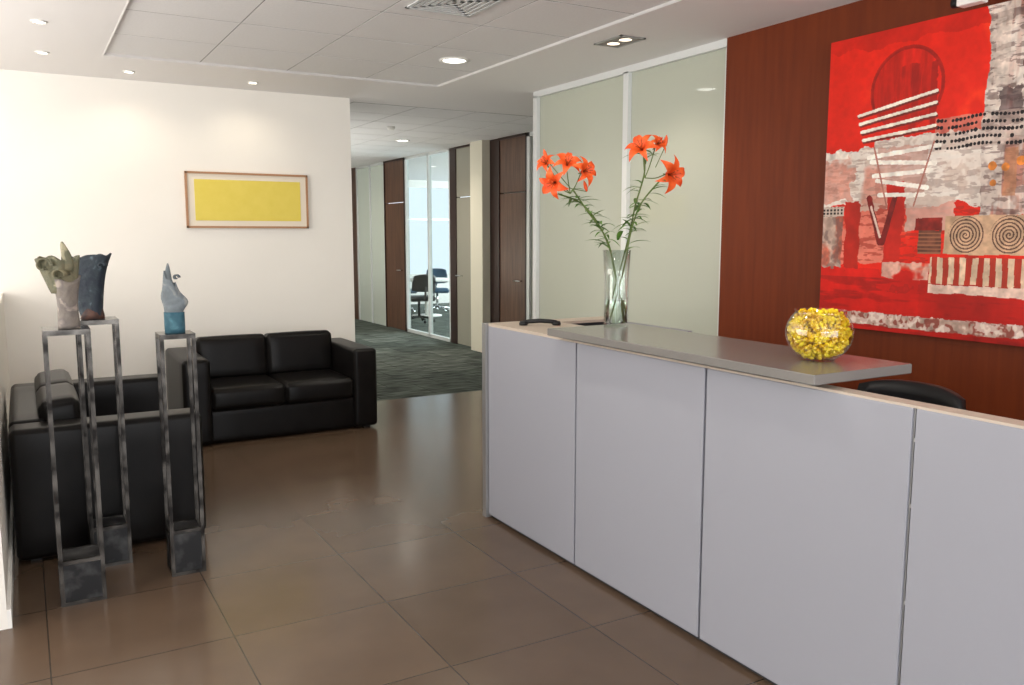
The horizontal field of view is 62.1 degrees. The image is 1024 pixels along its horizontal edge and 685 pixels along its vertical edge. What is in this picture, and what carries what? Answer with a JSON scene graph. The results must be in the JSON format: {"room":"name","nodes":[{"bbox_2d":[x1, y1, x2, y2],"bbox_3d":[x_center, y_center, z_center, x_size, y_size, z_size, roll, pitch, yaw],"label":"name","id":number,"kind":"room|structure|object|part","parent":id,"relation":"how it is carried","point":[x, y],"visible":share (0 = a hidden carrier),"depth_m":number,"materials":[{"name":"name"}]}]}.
{"room":"lobby","nodes":[
{"label":"lobby","id":0,"kind":"room"},
{"bbox_2d":[0,293,10,629],"bbox_3d":[-3.107,0.396,5.062,0.150,1.150,3.920,-4,8,-30],"label":"wall","id":1,"kind":"structure","parent":0,"point":[5,473],"depth_m":4.40,"materials":[{"name":"paint"}]},
{"bbox_2d":[7,485,13,628],"bbox_3d":[-3.036,0.922,5.170,0.015,0.080,3.920,-4,8,-30],"label":"baseboard","id":2,"kind":"structure","parent":1,"relation":"attached to","point":[11,530],"depth_m":3.94,"materials":[{"name":"white paint"}]},
{"bbox_2d":[0,69,354,409],"bbox_3d":[-4.039,-0.682,6.741,5.750,2.870,0.130,-4,8,-30],"label":"wall","id":3,"kind":"structure","parent":0,"point":[90,165],"depth_m":7.21,"materials":[{"name":"paint"}]},
{"bbox_2d":[184,171,308,227],"bbox_3d":[-2.341,-1.260,7.558,1.065,0.483,0.028,-4,8,-30],"label":"framed print","id":4,"kind":"object","parent":3,"relation":"attached to","point":[212,199],"visible":1,"depth_m":7.54,"materials":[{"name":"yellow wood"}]},
{"bbox_2d":[0,390,773,684],"bbox_3d":[0.124,1.288,2.978,9.000,0.100,10.720,-4,8,-30],"label":"floor","id":5,"kind":"structure","parent":0,"point":[354,555],"depth_m":3.76,"materials":[{"name":"tile"}]},
{"bbox_2d":[41,325,106,606],"bbox_3d":[-1.921,0.536,3.733,0.180,1.205,0.180,-4,8,-30],"label":"pedestal","id":6,"kind":"object","parent":5,"relation":"on","point":[81,569],"visible":0.99,"depth_m":3.70,"materials":[{"name":"grey metal"}]},
{"bbox_2d":[34,242,80,328],"bbox_3d":[-1.930,-0.244,3.618,0.182,0.369,0.128,0,7,0],"label":"sculpture","id":7,"kind":"object","parent":6,"relation":"on","point":[61,277],"visible":1,"depth_m":3.59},
{"bbox_3d":[-1.921,-0.059,3.658,0.180,0.005,0.180,-4,8,-30],"label":"plate","id":8,"kind":"part","parent":6,"relation":"part of","materials":[{"name":"metal"}]},
{"bbox_2d":[75,316,132,566],"bbox_3d":[-1.992,0.483,4.149,0.180,1.205,0.180,-4,8,-30],"label":"pedestal","id":9,"kind":"object","parent":5,"relation":"on","point":[116,528],"visible":0.75,"depth_m":4.13,"materials":[{"name":"grey metal"}]},
{"bbox_2d":[72,253,111,319],"bbox_3d":[-2.004,-0.269,4.038,0.209,0.313,0.108,0,7,0],"label":"sculpture","id":10,"kind":"object","parent":9,"relation":"on","point":[92,268],"visible":0.74,"depth_m":4.00,"materials":[{"name":"ceramic"}]},
{"bbox_3d":[-1.992,-0.112,4.075,0.180,0.005,0.180,-4,8,-30],"label":"plate","id":11,"kind":"part","parent":9,"relation":"part of","materials":[{"name":"metal"}]},
{"bbox_2d":[8,369,205,560],"bbox_3d":[-2.400,0.596,4.962,0.891,0.779,1.538,-4,8,-30],"label":"armchair","id":12,"kind":"object","parent":5,"relation":"on","point":[28,432],"visible":0.79,"depth_m":4.32,"materials":[{"name":"black leather"}]},
{"bbox_3d":[-2.709,0.652,4.790,0.176,0.656,1.156,-4,8,-30],"label":"frame","id":13,"kind":"part","parent":12,"relation":"part of","materials":[{"name":"black leather"}]},
{"bbox_2d":[34,369,73,391],"bbox_3d":[-2.716,0.376,5.080,0.225,0.373,0.583,-4,8,-30],"label":"cushion","id":14,"kind":"object","parent":12,"relation":"on","point":[58,375],"depth_m":5.00,"materials":[{"name":"black leather"}]},
{"bbox_2d":[36,382,80,420],"bbox_3d":[-2.434,0.438,4.594,0.225,0.373,0.583,-4,8,-30],"label":"cushion","id":15,"kind":"object","parent":12,"relation":"on","point":[65,400],"depth_m":4.36,"materials":[{"name":"black leather"}]},
{"bbox_3d":[-2.733,0.568,5.539,0.888,0.658,0.208,-4,8,-30],"label":"arm","id":16,"kind":"part","parent":12,"relation":"part of","materials":[{"name":"black leather"}]},
{"bbox_2d":[155,330,206,576],"bbox_3d":[-1.575,0.524,4.045,0.155,1.150,0.155,-4,8,-30],"label":"pedestal","id":17,"kind":"object","parent":5,"relation":"on","point":[185,539],"visible":1,"depth_m":4.03,"materials":[{"name":"grey metal"}]},
{"bbox_2d":[161,263,187,332],"bbox_3d":[-1.570,-0.206,3.954,0.112,0.323,0.080,-4,8,-30],"label":"sculpture","id":18,"kind":"object","parent":17,"relation":"on","point":[174,302],"visible":1,"depth_m":3.93,"materials":[{"name":"teal ceramic"}]},
{"bbox_3d":[-1.575,-0.044,3.973,0.155,0.005,0.155,-4,8,-30],"label":"plate","id":19,"kind":"part","parent":17,"relation":"part of","materials":[{"name":"metal"}]},
{"bbox_2d":[165,330,376,444],"bbox_3d":[-2.007,0.326,7.107,1.538,0.779,0.891,-4,8,-30],"label":"leather sofa","id":20,"kind":"object","parent":5,"relation":"on","point":[277,383],"visible":0.86,"depth_m":6.95,"materials":[{"name":"black leather"}]},
{"bbox_3d":[-2.584,0.411,6.785,0.208,0.658,0.888,-4,8,-30],"label":"arm","id":21,"kind":"part","parent":20,"relation":"part of","materials":[{"name":"black leather"}]},
{"bbox_2d":[196,334,267,377],"bbox_3d":[-2.353,0.120,7.116,0.583,0.373,0.225,-4,8,-30],"label":"cushion","id":22,"kind":"object","parent":20,"relation":"on","point":[239,355],"depth_m":7.04,"materials":[{"name":"black leather"}]},
{"bbox_2d":[211,374,285,410],"bbox_3d":[-2.199,0.393,6.881,0.583,0.182,0.679,-4,8,-30],"label":"seat cushion","id":23,"kind":"object","parent":20,"relation":"on","point":[229,392],"depth_m":6.65,"materials":[{"name":"black leather"}]},
{"bbox_2d":[264,330,332,373],"bbox_3d":[-1.863,0.085,7.395,0.583,0.373,0.225,-4,8,-30],"label":"cushion","id":24,"kind":"object","parent":20,"relation":"on","point":[311,350],"depth_m":7.30,"materials":[{"name":"black leather"}]},
{"bbox_2d":[267,369,353,403],"bbox_3d":[-1.709,0.358,7.161,0.583,0.182,0.679,-4,8,-30],"label":"seat cushion","id":25,"kind":"object","parent":20,"relation":"on","point":[298,386],"depth_m":6.93,"materials":[{"name":"black leather"}]},
{"bbox_3d":[-1.431,0.329,7.443,0.208,0.658,0.888,-4,8,-30],"label":"arm","id":26,"kind":"part","parent":20,"relation":"part of","materials":[{"name":"black leather"}]},
{"bbox_2d":[533,38,726,335],"bbox_3d":[0.830,-0.683,6.749,0.080,2.870,2.430,-4,8,-30],"label":"window frame","id":27,"kind":"structure","parent":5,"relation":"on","point":[626,72],"depth_m":6.60,"materials":[{"name":"white paint"}]},
{"bbox_2d":[539,76,622,318],"bbox_3d":[0.568,-0.745,7.200,0.010,2.760,1.260,-4,8,-30],"label":"pane","id":28,"kind":"object","parent":27,"relation":"attached to","point":[586,121],"visible":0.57,"depth_m":7.11,"materials":[{"name":"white glass"}]},
{"bbox_2d":[628,48,725,335],"bbox_3d":[1.167,-0.615,6.168,0.010,2.760,1.020,-4,8,-30],"label":"pane","id":29,"kind":"object","parent":27,"relation":"attached to","point":[673,280],"visible":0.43,"depth_m":6.05,"materials":[{"name":"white glass"}]},
{"bbox_2d":[482,316,1023,684],"bbox_3d":[1.074,0.587,3.510,0.940,1.160,3.540,-4,8,-30],"label":"reception desk","id":30,"kind":"object","parent":5,"relation":"on","point":[803,529],"visible":0.95,"depth_m":3.01,"materials":[{"name":"grey laminate"}]},
{"bbox_3d":[-0.139,0.444,4.824,0.045,1.115,0.040,-4,8,-30],"label":"post","id":31,"kind":"part","parent":30,"relation":"part of","materials":[{"name":"silver metal"}]},
{"bbox_3d":[0.091,0.491,4.431,0.020,1.080,0.863,-4,8,-30],"label":"panel","id":32,"kind":"part","parent":30,"relation":"part of","materials":[{"name":"grey laminate"}]},
{"bbox_2d":[519,319,560,325],"bbox_3d":[0.152,-0.112,4.632,0.230,0.036,0.050,0,7,0],"label":"telephone handset","id":33,"kind":"object","parent":30,"relation":"on","point":[528,321],"visible":1,"depth_m":4.62,"materials":[{"name":"black plastic"}]},
{"bbox_2d":[537,135,684,326],"bbox_3d":[0.475,-0.536,4.111,0.716,0.916,0.220,0,7,1],"label":"flowers","id":34,"kind":"object","parent":30,"relation":"on","point":[615,309],"visible":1,"depth_m":4.06,"materials":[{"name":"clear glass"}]},
{"bbox_3d":[0.507,-0.263,4.132,0.136,0.370,0.136,-4,8,-30],"label":"glass","id":35,"kind":"part","parent":34,"relation":"part of","materials":[{"name":"white"}]},
{"bbox_3d":[0.527,0.586,3.678,0.020,1.080,0.863,-4,8,-30],"label":"panel","id":36,"kind":"part","parent":30,"relation":"part of","materials":[{"name":"grey laminate"}]},
{"bbox_2d":[547,323,911,385],"bbox_3d":[0.776,0.020,3.504,0.490,0.034,1.590,-4,8,-30],"label":"shelf","id":37,"kind":"object","parent":30,"relation":"attached to","point":[767,360],"depth_m":3.22,"materials":[{"name":"grey"}]},
{"bbox_3d":[0.946,0.130,2.942,0.065,0.008,2.790,-4,8,-30],"label":"cap rail","id":38,"kind":"part","parent":30,"relation":"part of","materials":[{"name":"beige"}]},
{"bbox_3d":[0.964,0.680,2.926,0.020,1.080,0.863,-4,8,-30],"label":"panel","id":39,"kind":"part","parent":30,"relation":"part of","materials":[{"name":"grey laminate"}]},
{"bbox_2d":[785,307,854,361],"bbox_3d":[1.091,-0.031,3.018,0.232,0.186,0.232,-4,8,-30],"label":"glass bowl","id":40,"kind":"object","parent":30,"relation":"on","point":[830,327],"visible":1,"depth_m":2.96,"materials":[{"name":"yellow"}]},
{"bbox_3d":[1.400,0.775,2.173,0.020,1.080,0.863,-4,8,-30],"label":"panel","id":41,"kind":"part","parent":30,"relation":"part of","materials":[{"name":"grey laminate"}]},
{"bbox_2d":[857,379,965,409],"bbox_3d":[1.464,0.676,3.479,0.595,0.990,0.588,-4,8,-30],"label":"office chair","id":42,"kind":"object","parent":5,"relation":"on","point":[905,389],"visible":0.06,"depth_m":3.54,"materials":[{"name":"black leather"}]},
{"bbox_2d":[355,303,481,400],"bbox_3d":[-2.759,-0.088,13.923,15.000,0.100,11.280,-4,8,-30],"label":"floor","id":43,"kind":"structure","parent":0,"point":[408,364],"depth_m":11.06,"materials":[{"name":"grey carpet"}]},
{"bbox_2d":[355,162,385,322],"bbox_3d":[-2.553,-1.788,15.532,0.060,2.870,1.450,-4,8,-30],"label":"frame","id":44,"kind":"object","parent":43,"relation":"on","point":[380,163],"visible":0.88,"depth_m":15.63,"materials":[{"name":"white paint"}]},
{"bbox_2d":[357,165,385,325],"bbox_3d":[-2.555,-1.777,15.526,0.010,2.850,1.400,-4,8,-30],"label":"pane","id":45,"kind":"object","parent":44,"relation":"attached to","point":[377,199],"visible":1,"depth_m":15.51,"materials":[{"name":"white glass"}]},
{"bbox_2d":[383,157,406,330],"bbox_3d":[-1.974,-1.660,14.517,0.075,2.870,0.900,-4,8,-30],"label":"frame","id":46,"kind":"object","parent":43,"relation":"on","point":[398,159],"visible":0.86,"depth_m":14.29,"materials":[{"name":"black wood"}]},
{"bbox_2d":[385,160,404,329],"bbox_3d":[-1.971,-1.650,14.520,0.050,2.830,0.840,-4,8,-30],"label":"leaf","id":47,"kind":"object","parent":46,"relation":"attached to","point":[394,215],"visible":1,"depth_m":14.51,"materials":[{"name":"brown wood"}]},
{"bbox_2d":[410,288,416,312],"bbox_3d":[-2.317,-1.114,17.872,0.588,0.950,0.595,-4,8,-30],"label":"office chair","id":48,"kind":"object","parent":43,"relation":"on","point":[411,291],"visible":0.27,"depth_m":17.73,"materials":[{"name":"blue fabric"}]},
{"bbox_2d":[411,274,435,322],"bbox_3d":[-1.700,-0.818,15.715,0.588,0.900,0.595,-4,8,-30],"label":"office chair","id":49,"kind":"object","parent":43,"relation":"on","point":[420,282],"visible":0.62,"depth_m":15.47,"materials":[{"name":"black plastic"}]},
{"bbox_3d":[-1.723,-0.818,15.757,0.500,0.090,0.500,-4,8,-30],"label":"seat","id":50,"kind":"part","parent":49,"relation":"part of","materials":[{"name":"black plastic"}]},
{"bbox_3d":[-1.590,-1.082,15.490,0.460,0.320,0.155,-4,8,-30],"label":"backrest","id":51,"kind":"part","parent":49,"relation":"part of","materials":[{"name":"black fabric"}]},
{"bbox_2d":[404,149,450,341],"bbox_3d":[-1.319,-1.520,13.403,0.060,2.870,1.700,-4,8,-30],"label":"frame","id":52,"kind":"object","parent":43,"relation":"on","point":[406,159],"visible":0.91,"depth_m":13.44,"materials":[{"name":"white paint"}]},
{"bbox_2d":[410,278,448,316],"bbox_3d":[-1.708,-0.903,17.034,1.200,0.740,1.200,-4,8,-30],"label":"meeting table","id":53,"kind":"object","parent":43,"relation":"on","point":[411,279],"visible":0.38,"depth_m":16.99,"materials":[{"name":"white paint"}]},
{"bbox_2d":[424,268,449,311],"bbox_3d":[-1.593,-1.112,18.055,0.588,0.900,0.595,-1,7,-7],"label":"office chair","id":54,"kind":"object","parent":43,"relation":"on","point":[438,272],"visible":0.54,"depth_m":18.21,"materials":[{"name":"blue fabric"}]},
{"bbox_3d":[-1.619,-1.427,18.236,0.460,0.320,0.155,-1,7,-7],"label":"backrest","id":55,"kind":"part","parent":54,"relation":"part of","materials":[{"name":"blue fabric"}]},
{"bbox_3d":[-1.583,-1.005,17.989,0.597,0.704,0.565,5,9,34],"label":"frame","id":56,"kind":"part","parent":54,"relation":"part of","materials":[{"name":"silver metal"}]},
{"bbox_3d":[-1.587,-1.101,18.009,0.500,0.090,0.500,-1,7,-7],"label":"seat","id":57,"kind":"part","parent":54,"relation":"part of","materials":[{"name":"blue fabric"}]},
{"bbox_2d":[449,148,455,342],"bbox_3d":[-0.841,-1.417,12.588,0.070,2.870,0.200,-4,8,-30],"label":"trim","id":58,"kind":"structure","parent":43,"relation":"on","point":[451,150],"depth_m":12.58,"materials":[{"name":"black"}]},
{"bbox_2d":[454,144,469,343],"bbox_3d":[-0.628,-1.368,12.195,0.075,2.870,0.700,-4,8,-30],"label":"frame","id":59,"kind":"object","parent":43,"relation":"on","point":[467,145],"visible":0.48,"depth_m":12.44,"materials":[{"name":"black"}]},
{"bbox_2d":[456,146,470,346],"bbox_3d":[-0.625,-1.358,12.197,0.050,2.830,0.640,-4,8,-30],"label":"leaf","id":60,"kind":"object","parent":59,"relation":"attached to","point":[462,154],"visible":0.64,"depth_m":12.27,"materials":[{"name":"beige"}]},
{"bbox_2d":[470,140,489,351],"bbox_3d":[-0.386,-1.310,11.732,0.240,2.870,0.350,-4,8,-30],"label":"trim","id":61,"kind":"structure","parent":43,"relation":"on","point":[479,150],"depth_m":11.61,"materials":[{"name":"beige paint"}]},
{"bbox_2d":[490,139,497,322],"bbox_3d":[-0.206,-1.279,11.492,0.070,2.870,0.250,-4,8,-30],"label":"trim","id":62,"kind":"structure","parent":43,"relation":"on","point":[493,143],"depth_m":11.46,"materials":[{"name":"black wood"}]},
{"bbox_2d":[498,132,526,321],"bbox_3d":[0.028,-1.226,11.064,0.075,2.870,0.730,-4,8,-30],"label":"frame","id":63,"kind":"object","parent":43,"relation":"on","point":[521,134],"visible":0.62,"depth_m":11.18,"materials":[{"name":"black wood"}]},
{"bbox_2d":[500,136,524,321],"bbox_3d":[0.030,-1.216,11.066,0.050,2.830,0.670,-4,8,-30],"label":"leaf","id":64,"kind":"object","parent":63,"relation":"attached to","point":[512,150],"visible":0.71,"depth_m":11.03,"materials":[{"name":"brown wood"}]},
{"bbox_2d":[526,131,532,319],"bbox_3d":[0.862,-1.046,9.640,0.080,2.870,2.590,-4,8,-30],"label":"frame","id":65,"kind":"object","parent":43,"relation":"on","point":[529,134],"visible":0.21,"depth_m":10.66,"materials":[{"name":"white paint"}]},
{"bbox_2d":[531,136,532,318],"bbox_3d":[0.865,-1.034,9.626,0.010,2.850,2.520,-4,8,-30],"label":"pane","id":66,"kind":"object","parent":65,"relation":"attached to","point":[532,136],"visible":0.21,"depth_m":10.66,"materials":[{"name":"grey glass"}]},
{"bbox_2d":[409,180,448,303],"bbox_3d":[-1.560,-2.381,20.247,6.380,2.870,0.100,-4,8,-30],"label":"wall","id":67,"kind":"structure","parent":0,"point":[442,297],"depth_m":19.97,"materials":[{"name":"white paint"}]},
{"bbox_2d":[351,168,358,318],"bbox_3d":[-3.620,-2.021,17.383,0.070,2.870,2.850,-4,8,-30],"label":"trim","id":68,"kind":"structure","parent":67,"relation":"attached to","point":[353,172],"depth_m":16.23,"materials":[{"name":"brown wood"}]},
{"bbox_2d":[390,203,448,220],"bbox_3d":[-1.438,-2.652,20.283,6.100,2.000,0.060,-4,8,-30],"label":"frame","id":69,"kind":"object","parent":67,"relation":"attached to","point":[422,219],"visible":0.02,"depth_m":19.91,"materials":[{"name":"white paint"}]},
{"bbox_2d":[0,0,859,180],"bbox_3d":[-0.087,-2.465,8.941,15.000,0.120,22.000,-4,8,-30],"label":"ceiling","id":70,"kind":"structure","parent":0,"point":[76,35],"depth_m":6.11,"materials":[{"name":"white paint"}]},
{"bbox_2d":[30,19,46,23],"bbox_3d":[-2.825,-1.913,5.075,0.092,0.010,0.092,-4,8,-30],"label":"recessed light","id":71,"kind":"object","parent":70,"relation":"in","point":[36,21],"depth_m":5.07,"materials":[{"name":"white"}]},
{"bbox_2d":[35,51,49,54],"bbox_3d":[-3.276,-2.021,5.927,0.092,0.010,0.092,-4,8,-30],"label":"recessed light","id":72,"kind":"object","parent":70,"relation":"in","point":[38,52],"depth_m":5.93,"materials":[{"name":"white"}]},
{"bbox_2d":[123,70,134,73],"bbox_3d":[-2.988,-2.109,6.630,0.092,0.010,0.092,-4,8,-30],"label":"recessed light","id":73,"kind":"object","parent":70,"relation":"in","point":[125,71],"depth_m":6.62,"materials":[{"name":"white"}]},
{"bbox_2d":[105,0,671,84],"bbox_3d":[-0.073,-1.767,3.747,2.592,0.002,6.788,-4,8,-30],"label":"ceiling tiles","id":74,"kind":"structure","parent":70,"relation":"attached to","point":[544,17],"depth_m":5.42,"materials":[{"name":"white"}]},
{"bbox_2d":[439,57,468,63],"bbox_3d":[-0.427,-2.078,6.269,0.224,0.010,0.224,-4,8,-30],"label":"recessed light","id":75,"kind":"object","parent":74,"relation":"in","point":[449,60],"depth_m":6.27,"materials":[{"name":"white"}]},
{"bbox_2d":[386,126,394,129],"bbox_3d":[-1.417,-2.501,9.933,0.100,0.045,0.100,-4,8,-30],"label":"smoke detector","id":76,"kind":"object","parent":70,"relation":"attached to","point":[387,127],"visible":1,"depth_m":9.90,"materials":[{"name":"white paint"}]},
{"bbox_2d":[103,0,682,86],"bbox_3d":[-0.073,-1.756,3.748,2.616,0.012,6.816,-4,8,-30],"label":"trim","id":77,"kind":"structure","parent":70,"relation":"attached to","point":[667,4],"depth_m":6.22,"materials":[{"name":"white paint"}]},
{"bbox_2d":[405,0,504,17],"bbox_3d":[-0.318,-1.883,4.718,0.410,0.010,0.440,-4,8,-30],"label":"ceiling vent","id":78,"kind":"object","parent":70,"relation":"in","point":[463,8],"visible":1,"depth_m":4.78,"materials":[{"name":"white metal"}]},
{"bbox_2d":[594,35,645,47],"bbox_3d":[0.706,-1.979,5.590,0.200,0.008,0.300,-4,8,-30],"label":"recessed light","id":79,"kind":"object","parent":70,"relation":"in","point":[618,41],"visible":1,"depth_m":5.58,"materials":[{"name":"grey"}]},
{"bbox_2d":[350,102,532,167],"bbox_3d":[-2.911,-2.935,13.174,2.638,0.002,10.182,-4,8,-30],"label":"ceiling","id":80,"kind":"structure","parent":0,"point":[427,135],"depth_m":10.23,"materials":[{"name":"white"}]},
{"bbox_2d":[351,102,532,155],"bbox_3d":[-2.911,-2.936,13.174,2.650,0.002,10.200,-4,8,-30],"label":"grid","id":81,"kind":"object","parent":80,"relation":"attached to","point":[352,102],"depth_m":9.01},
{"bbox_2d":[718,0,1023,420],"bbox_3d":[3.243,-0.159,2.586,0.100,2.870,7.250,-4,8,-30],"label":"wall","id":82,"kind":"structure","parent":0,"point":[778,75],"depth_m":5.09,"materials":[{"name":"brown wood"}]},
{"bbox_2d":[819,0,1023,346],"bbox_3d":[2.188,-0.804,4.172,0.036,1.575,1.570,-4,8,-30],"label":"abstract painting","id":83,"kind":"object","parent":82,"relation":"attached to","point":[923,218],"visible":1,"depth_m":4.27,"materials":[{"name":"red fabric"}]},
{"bbox_2d":[950,0,987,8],"bbox_3d":[2.176,-1.619,3.958,0.210,0.115,0.150,-4,8,-30],"label":"security camera","id":84,"kind":"object","parent":82,"relation":"attached to","point":[954,4],"visible":1,"depth_m":3.93,"materials":[{"name":"white paint"}]}
]}

